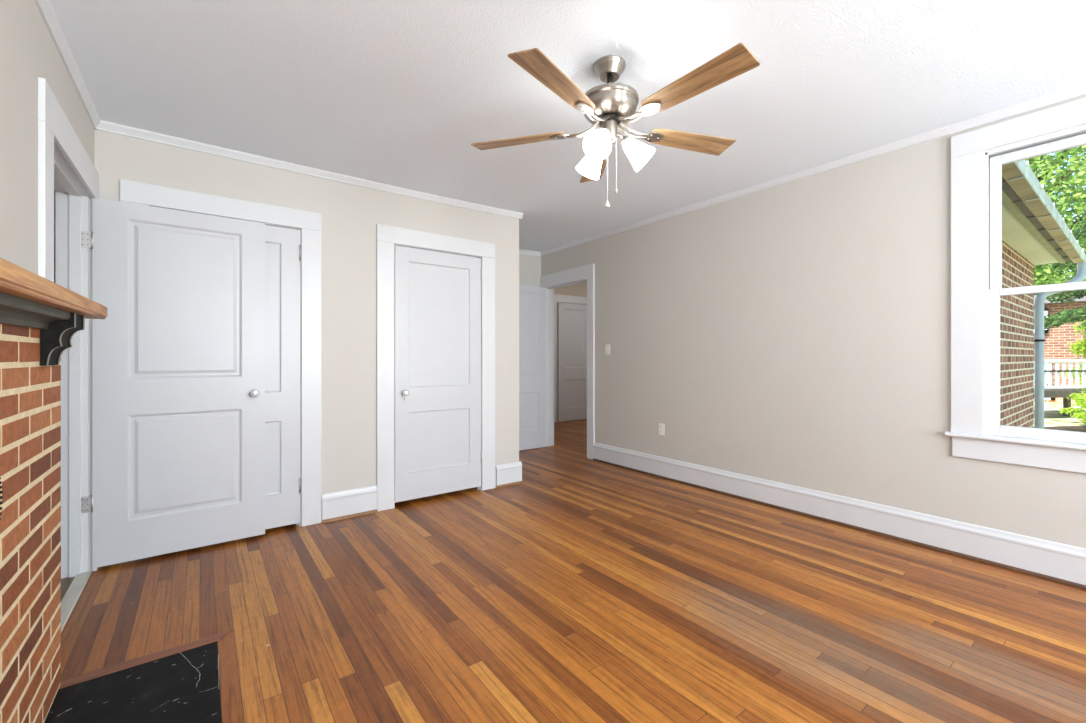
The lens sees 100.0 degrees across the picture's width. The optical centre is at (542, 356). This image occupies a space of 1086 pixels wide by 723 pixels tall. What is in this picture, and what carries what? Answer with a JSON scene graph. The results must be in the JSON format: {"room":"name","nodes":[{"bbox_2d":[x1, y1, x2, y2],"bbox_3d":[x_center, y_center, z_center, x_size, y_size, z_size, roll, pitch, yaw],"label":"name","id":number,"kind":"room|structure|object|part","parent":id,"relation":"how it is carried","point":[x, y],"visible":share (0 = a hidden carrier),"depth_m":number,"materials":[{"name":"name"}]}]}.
{"room":"empty bedroom","nodes":[
{"label":"empty bedroom","id":0,"kind":"room"},
{"bbox_2d":[0,0,93,570],"bbox_3d":[-1.109,-0.160,0.550,0.140,2.720,7.690,0,0,-37],"label":"wall","id":1,"kind":"structure","parent":0,"point":[28,51],"depth_m":1.57,"materials":[{"name":"paint"}]},
{"bbox_2d":[34,0,99,128],"bbox_3d":[-0.684,-1.328,0.124,0.028,0.054,6.220,0,0,-37],"label":"crown molding","id":2,"kind":"structure","parent":1,"relation":"attached to","point":[45,8],"depth_m":2.00,"materials":[{"name":"white paint"}]},
{"bbox_2d":[38,77,98,578],"bbox_3d":[-2.270,0.077,2.115,0.160,2.245,1.132,0,0,-37],"label":"door frame","id":3,"kind":"structure","parent":1,"relation":"attached to","point":[71,197],"depth_m":2.48,"materials":[{"name":"white paint"}]},
{"bbox_2d":[81,198,264,567],"bbox_3d":[-2.191,0.144,2.760,0.878,2.065,0.097,0,0,-37],"label":"door","id":4,"kind":"structure","parent":1,"relation":"in","point":[178,351],"depth_m":2.75,"materials":[{"name":"white paint"}]},
{"bbox_3d":[-1.878,0.237,2.972,0.055,0.055,0.061,0,0,-37],"label":"knob","id":5,"kind":"part","parent":4,"relation":"part of","materials":[{"name":"silver metal"}]},
{"bbox_2d":[54,190,54,282],"bbox_3d":[-2.751,-0.160,1.812,0.973,2.720,2.400,0,0,-37],"label":"wall","id":6,"kind":"structure","parent":0,"point":[54,190],"depth_m":2.91,"materials":[{"name":"paint"}]},
{"bbox_2d":[94,129,518,525],"bbox_3d":[-1.794,-0.160,4.011,2.917,2.720,1.330,0,0,-37],"label":"wall","id":7,"kind":"structure","parent":0,"point":[350,213],"depth_m":3.42,"materials":[{"name":"paint"}]},
{"bbox_2d":[120,179,321,562],"bbox_3d":[-2.071,0.082,3.028,1.076,2.237,0.130,0,0,-37],"label":"door frame","id":8,"kind":"structure","parent":7,"relation":"attached to","point":[310,223],"depth_m":3.23,"materials":[{"name":"white paint"}]},
{"bbox_2d":[265,225,300,528],"bbox_3d":[-2.043,0.137,2.996,0.806,2.070,0.046,0,0,-37],"label":"door","id":9,"kind":"structure","parent":7,"relation":"in","point":[282,247],"depth_m":3.16,"materials":[{"name":"white paint"}]},
{"bbox_2d":[96,120,522,218],"bbox_3d":[-1.375,-1.338,3.476,2.945,0.073,0.028,0,0,-37],"label":"crown molding","id":10,"kind":"structure","parent":7,"relation":"attached to","point":[105,126],"depth_m":3.15,"materials":[{"name":"white paint"}]},
{"bbox_2d":[322,485,377,522],"bbox_3d":[-1.445,1.099,3.421,0.390,0.203,0.032,0,0,-37],"label":"baseboard","id":11,"kind":"structure","parent":7,"relation":"attached to","point":[344,504],"depth_m":3.41,"materials":[{"name":"white paint"}]},
{"bbox_3d":[-1.439,1.190,3.414,0.390,0.019,0.014,0,0,-37],"label":"shoe moulding","id":12,"kind":"part","parent":11,"relation":"part of","materials":[{"name":"brown wood"}]},
{"bbox_2d":[376,224,494,510],"bbox_3d":[-0.900,0.083,3.906,1.063,2.234,0.130,0,0,-37],"label":"door frame","id":13,"kind":"structure","parent":7,"relation":"attached to","point":[387,237],"depth_m":3.62,"materials":[{"name":"white paint"}]},
{"bbox_2d":[395,246,481,502],"bbox_3d":[-0.856,0.138,3.856,0.784,2.045,0.096,0,0,-37],"label":"door","id":14,"kind":"structure","parent":7,"relation":"in","point":[438,295],"depth_m":3.85,"materials":[{"name":"white paint"}]},
{"bbox_3d":[-1.118,0.304,3.673,0.034,0.137,0.004,0,0,-37],"label":"key plate","id":15,"kind":"part","parent":14,"relation":"part of","materials":[{"name":"white paint"}]},
{"bbox_3d":[-1.101,0.288,3.650,0.055,0.055,0.061,0,0,-37],"label":"knob","id":16,"kind":"part","parent":14,"relation":"part of","materials":[{"name":"silver metal"}]},
{"bbox_2d":[496,461,522,487],"bbox_3d":[-0.313,1.099,4.270,0.279,0.203,0.032,0,0,-37],"label":"baseboard","id":17,"kind":"structure","parent":7,"relation":"attached to","point":[508,474],"depth_m":4.26,"materials":[{"name":"white paint"}]},
{"bbox_3d":[-0.308,1.190,4.263,0.279,0.019,0.014,0,0,-37],"label":"shoe moulding","id":18,"kind":"part","parent":17,"relation":"part of","materials":[{"name":"brown wood"}]},
{"bbox_2d":[519,254,540,286],"bbox_3d":[-1.723,-0.160,4.958,4.167,2.720,0.100,0,0,-37],"label":"wall","id":19,"kind":"structure","parent":0,"point":[529,265],"depth_m":6.05,"materials":[{"name":"paint"}]},
{"bbox_2d":[519,249,540,255],"bbox_3d":[-0.518,-1.370,5.782,1.250,0.100,0.028,0,0,-37],"label":"crown molding","id":20,"kind":"structure","parent":19,"relation":"attached to","point":[527,252],"depth_m":6.03,"materials":[{"name":"white paint"}]},
{"bbox_2d":[519,285,545,450],"bbox_3d":[-0.294,0.135,5.832,0.800,2.115,0.158,0,0,-36],"label":"door","id":21,"kind":"structure","parent":19,"relation":"in","point":[532,299],"depth_m":5.93,"materials":[{"name":"white paint"}]},
{"bbox_2d":[44,419,1085,722],"bbox_3d":[1.128,1.240,3.246,8.900,0.080,9.320,0,0,-37],"label":"floor","id":22,"kind":"structure","parent":0,"point":[583,589],"depth_m":2.11,"materials":[{"name":"brown wood"}]},
{"bbox_2d":[0,324,60,722],"bbox_3d":[-1.101,0.532,0.737,0.094,1.335,2.302,0,0,-37],"label":"fireplace","id":23,"kind":"object","parent":22,"relation":"on","point":[30,392],"visible":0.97,"depth_m":1.35,"materials":[{"name":"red brick"}]},
{"bbox_2d":[0,258,106,365],"bbox_3d":[-1.095,-0.087,0.804,0.187,0.230,2.420,0,0,-37],"label":"mantel shelf","id":24,"kind":"object","parent":23,"relation":"attached to","point":[27,299],"visible":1,"depth_m":1.26,"materials":[{"name":"brown wood"}]},
{"bbox_3d":[-1.033,-0.109,0.750,0.069,0.078,1.820,0,0,-37],"label":"cove moulding","id":25,"kind":"part","parent":24,"relation":"part of","materials":[{"name":"grey wood"}]},
{"bbox_3d":[-1.095,-0.163,0.804,0.187,0.078,2.420,0,0,-37],"label":"shelf","id":26,"kind":"part","parent":24,"relation":"part of","materials":[{"name":"brown wood"}]},
{"bbox_2d":[60,571,91,631],"bbox_3d":[-2.274,1.195,2.169,0.062,0.010,0.880,0,0,-37],"label":"threshold","id":27,"kind":"object","parent":22,"relation":"on","point":[74,591],"visible":0.57,"depth_m":2.27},
{"bbox_2d":[44,629,233,722],"bbox_3d":[-0.886,1.208,0.935,0.525,0.024,2.280,0,0,-37],"label":"hearth","id":28,"kind":"object","parent":22,"relation":"on","point":[180,683],"visible":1,"depth_m":1.63,"materials":[{"name":"black stone"}]},
{"bbox_2d":[50,0,1085,251],"bbox_3d":[0.095,-1.487,2.534,4.447,0.272,9.420,0,0,-37],"label":"ceiling","id":29,"kind":"structure","parent":0,"point":[398,93],"depth_m":2.23,"materials":[{"name":"white paint"}]},
{"bbox_2d":[471,43,759,207],"bbox_3d":[0.339,-1.025,2.085,1.326,0.669,1.267,0,0,-37],"label":"ceiling fan","id":30,"kind":"object","parent":29,"relation":"hanging from","point":[610,105],"visible":1,"depth_m":2.02,"materials":[{"name":"brown wood"}]},
{"bbox_3d":[-0.116,-1.064,2.245,0.468,0.006,0.134,0,13,16],"label":"blade","id":31,"kind":"part","parent":30,"relation":"part of","materials":[{"name":"brown wood"}]},
{"bbox_3d":[0.059,-1.052,1.754,0.134,0.006,0.468,14,9,33],"label":"blade","id":32,"kind":"part","parent":30,"relation":"part of","materials":[{"name":"brown wood"}]},
{"bbox_3d":[0.245,-0.957,2.224,0.127,0.127,0.126,0,-44,-32],"label":"lamp shade","id":33,"kind":"part","parent":30,"relation":"part of","materials":[{"name":"white glass"}]},
{"bbox_3d":[0.298,-1.076,2.564,0.134,0.006,0.468,-12,2,-1],"label":"blade","id":34,"kind":"part","parent":30,"relation":"part of","materials":[{"name":"brown wood"}]},
{"bbox_3d":[0.254,-0.957,2.011,0.127,0.127,0.126,0,44,27],"label":"lamp shade","id":35,"kind":"part","parent":30,"relation":"part of","materials":[{"name":"white glass"}]},
{"bbox_3d":[0.254,-0.957,2.011,0.044,0.044,0.066,0,44,27],"label":"bulb","id":36,"kind":"part","parent":30,"relation":"part of","materials":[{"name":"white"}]},
{"bbox_3d":[0.297,-0.861,2.100,0.004,0.298,0.004,0,0,-37],"label":"pull chain","id":37,"kind":"part","parent":30,"relation":"part of","materials":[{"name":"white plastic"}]},
{"bbox_3d":[0.338,-0.890,2.098,0.004,0.240,0.004,0,0,-37],"label":"pull chain","id":38,"kind":"part","parent":30,"relation":"part of","materials":[{"name":"white plastic"}]},
{"bbox_3d":[0.372,-1.011,2.122,0.066,0.057,0.045,0,0,7],"label":"lamp arm","id":39,"kind":"part","parent":30,"relation":"part of","materials":[{"name":"silver metal"}]},
{"bbox_3d":[0.433,-0.957,2.120,0.126,0.127,0.127,44,0,0],"label":"lamp shade","id":40,"kind":"part","parent":30,"relation":"part of","materials":[{"name":"white glass"}]},
{"bbox_3d":[0.728,-1.072,2.269,0.468,0.006,0.134,-1,-9,-20],"label":"blade","id":41,"kind":"part","parent":30,"relation":"part of","materials":[{"name":"brown wood"}]},
{"bbox_3d":[0.581,-1.056,1.768,0.134,0.006,0.468,12,-6,-37],"label":"blade","id":42,"kind":"part","parent":30,"relation":"part of","materials":[{"name":"brown wood"}]},
{"bbox_2d":[554,283,586,304],"bbox_3d":[1.678,-0.160,6.996,3.720,2.720,4.180,0,0,-37],"label":"wall","id":43,"kind":"structure","parent":0,"point":[580,290],"depth_m":8.66,"materials":[{"name":"paint"}]},
{"bbox_2d":[554,294,586,422],"bbox_3d":[0.544,0.022,8.614,0.912,2.356,0.031,0,0,-37],"label":"door frame","id":44,"kind":"structure","parent":43,"relation":"attached to","point":[557,297],"depth_m":8.37,"materials":[{"name":"white paint"}]},
{"bbox_2d":[557,303,586,421],"bbox_3d":[0.597,0.096,8.608,0.800,2.185,0.036,0,0,-37],"label":"door","id":45,"kind":"structure","parent":43,"relation":"in","point":[571,318],"depth_m":8.55,"materials":[{"name":"white paint"}]},
{"bbox_2d":[541,94,1085,548],"bbox_3d":[2.307,-0.160,3.174,0.140,2.720,7.790,0,0,-37],"label":"wall","id":46,"kind":"structure","parent":0,"point":[797,332],"depth_m":3.44,"materials":[{"name":"paint"}]},
{"bbox_2d":[540,264,594,459],"bbox_3d":[0.338,0.055,5.785,0.164,2.290,1.050,0,0,-37],"label":"door frame","id":47,"kind":"structure","parent":46,"relation":"attached to","point":[587,272],"depth_m":5.61,"materials":[{"name":"white paint"}]},
{"bbox_2d":[605,344,609,354],"bbox_3d":[0.726,-0.083,5.152,0.016,0.116,0.072,0,0,-37],"label":"light switch","id":48,"kind":"object","parent":46,"relation":"attached to","point":[607,347],"visible":1,"depth_m":5.15,"materials":[{"name":"white plastic"}]},
{"bbox_2d":[659,423,664,434],"bbox_3d":[1.182,0.722,4.550,0.009,0.116,0.072,0,0,-37],"label":"wall outlet","id":49,"kind":"object","parent":46,"relation":"attached to","point":[661,426],"visible":1,"depth_m":4.54,"materials":[{"name":"white plastic"}]},
{"bbox_2d":[541,83,1085,255],"bbox_3d":[2.228,-1.393,3.140,0.028,0.054,7.550,0,0,-37],"label":"crown molding","id":50,"kind":"structure","parent":46,"relation":"attached to","point":[1079,90],"depth_m":3.11,"materials":[{"name":"white paint"}]},
{"bbox_2d":[593,442,1085,589],"bbox_3d":[2.541,1.099,2.718,0.032,0.203,6.500,0,0,-37],"label":"baseboard","id":51,"kind":"structure","parent":46,"relation":"attached to","point":[1065,564],"depth_m":3.05,"materials":[{"name":"white paint"}]},
{"bbox_2d":[945,97,1085,472],"bbox_3d":[2.940,-0.370,2.330,0.239,1.946,1.310,0,0,-37],"label":"window","id":52,"kind":"structure","parent":46,"relation":"in","point":[978,156],"depth_m":2.67,"materials":[{"name":"white paint"}]},
{"bbox_3d":[2.916,0.469,2.312,0.179,0.022,1.310,0,0,-37],"label":"sill","id":53,"kind":"part","parent":52,"relation":"part of","materials":[{"name":"white paint"}]},
{"bbox_3d":[2.914,0.030,2.311,0.036,0.853,0.952,0,0,-37],"label":"sash","id":54,"kind":"part","parent":52,"relation":"part of","materials":[{"name":"white paint"}]},
{"bbox_3d":[2.953,-0.772,2.340,0.036,0.825,0.952,0,0,-37],"label":"sash","id":55,"kind":"part","parent":52,"relation":"part of","materials":[{"name":"white paint"}]},
{"label":"outside","id":56,"kind":"structure","parent":0,"visible":0},
{"bbox_2d":[1044,402,1085,426],"bbox_3d":[30.528,2.010,29.146,76.180,0.300,70.000,0,0,-37],"label":"ground","id":57,"kind":"structure","parent":56,"point":[1052,416],"depth_m":14.02,"materials":[{"name":"beige concrete"}]},
{"bbox_2d":[1000,160,1085,428],"bbox_3d":[4.552,-0.420,5.755,6.550,4.560,2.654,0,0,-37],"label":"house wing","id":58,"kind":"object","parent":57,"relation":"on","point":[1034,232],"visible":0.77,"depth_m":5.68,"materials":[{"name":"red brick"}]},
{"bbox_2d":[1025,145,1085,285],"bbox_3d":[34.173,-11.221,31.564,24.698,26.172,23.868,0,0,10],"label":"broadleaf tree","id":59,"kind":"object","parent":57,"relation":"on","point":[1061,184],"visible":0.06,"depth_m":26.77,"materials":[{"name":"green plant"}]},
{"bbox_2d":[1034,290,1085,403],"bbox_3d":[22.560,-0.670,23.170,9.100,5.060,8.800,0,0,-37],"label":"brick house","id":60,"kind":"structure","parent":57,"relation":"on","point":[1056,346],"depth_m":18.57,"materials":[{"name":"red brick"}]},
{"bbox_3d":[20.602,0.665,19.014,0.020,0.870,0.600,0,0,-37],"label":"pane","id":61,"kind":"part","parent":60,"relation":"part of","materials":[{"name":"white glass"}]},
{"bbox_2d":[1034,203,1085,330],"bbox_3d":[13.037,-2.390,8.721,5.338,8.500,5.431,0,0,2],"label":"spruce tree","id":62,"kind":"object","parent":57,"relation":"on","point":[1062,317],"visible":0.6,"depth_m":9.95,"materials":[{"name":"green plant"}]},
{"bbox_2d":[1044,359,1085,416],"bbox_3d":[16.321,0.905,14.676,4.009,1.910,1.720,0,0,-10],"label":"deck railing","id":63,"kind":"object","parent":57,"relation":"on","point":[1050,391],"visible":0.56,"depth_m":13.81,"materials":[{"name":"white paint"}]},
{"bbox_3d":[16.446,0.105,13.947,3.989,0.090,0.100,0,0,-10],"label":"rail","id":64,"kind":"part","parent":63,"relation":"part of","materials":[{"name":"white paint"}]},
{"bbox_3d":[16.446,0.910,13.947,3.989,0.080,0.070,0,0,-10],"label":"rail","id":65,"kind":"part","parent":63,"relation":"part of","materials":[{"name":"white paint"}]},
{"bbox_2d":[1044,425,1085,431],"bbox_3d":[12.891,1.765,11.080,4.038,0.210,0.311,0,0,-10],"label":"log","id":66,"kind":"object","parent":57,"relation":"on","point":[1082,428],"visible":0.24,"depth_m":10.94,"materials":[{"name":"wood"}]},
{"bbox_2d":[1058,387,1085,424],"bbox_3d":[15.189,1.332,12.417,1.518,1.176,1.434,0,0,-15],"label":"shrub","id":67,"kind":"object","parent":57,"relation":"on","point":[1080,400],"visible":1,"depth_m":12.65,"materials":[{"name":"green plant"}]},
{"bbox_2d":[1060,319,1085,384],"bbox_3d":[20.768,0.012,16.519,2.581,3.909,2.812,0,0,-30],"label":"shrub","id":68,"kind":"object","parent":57,"relation":"on","point":[1082,348],"visible":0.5,"depth_m":17.15,"materials":[{"name":"green plant"}]}
]}

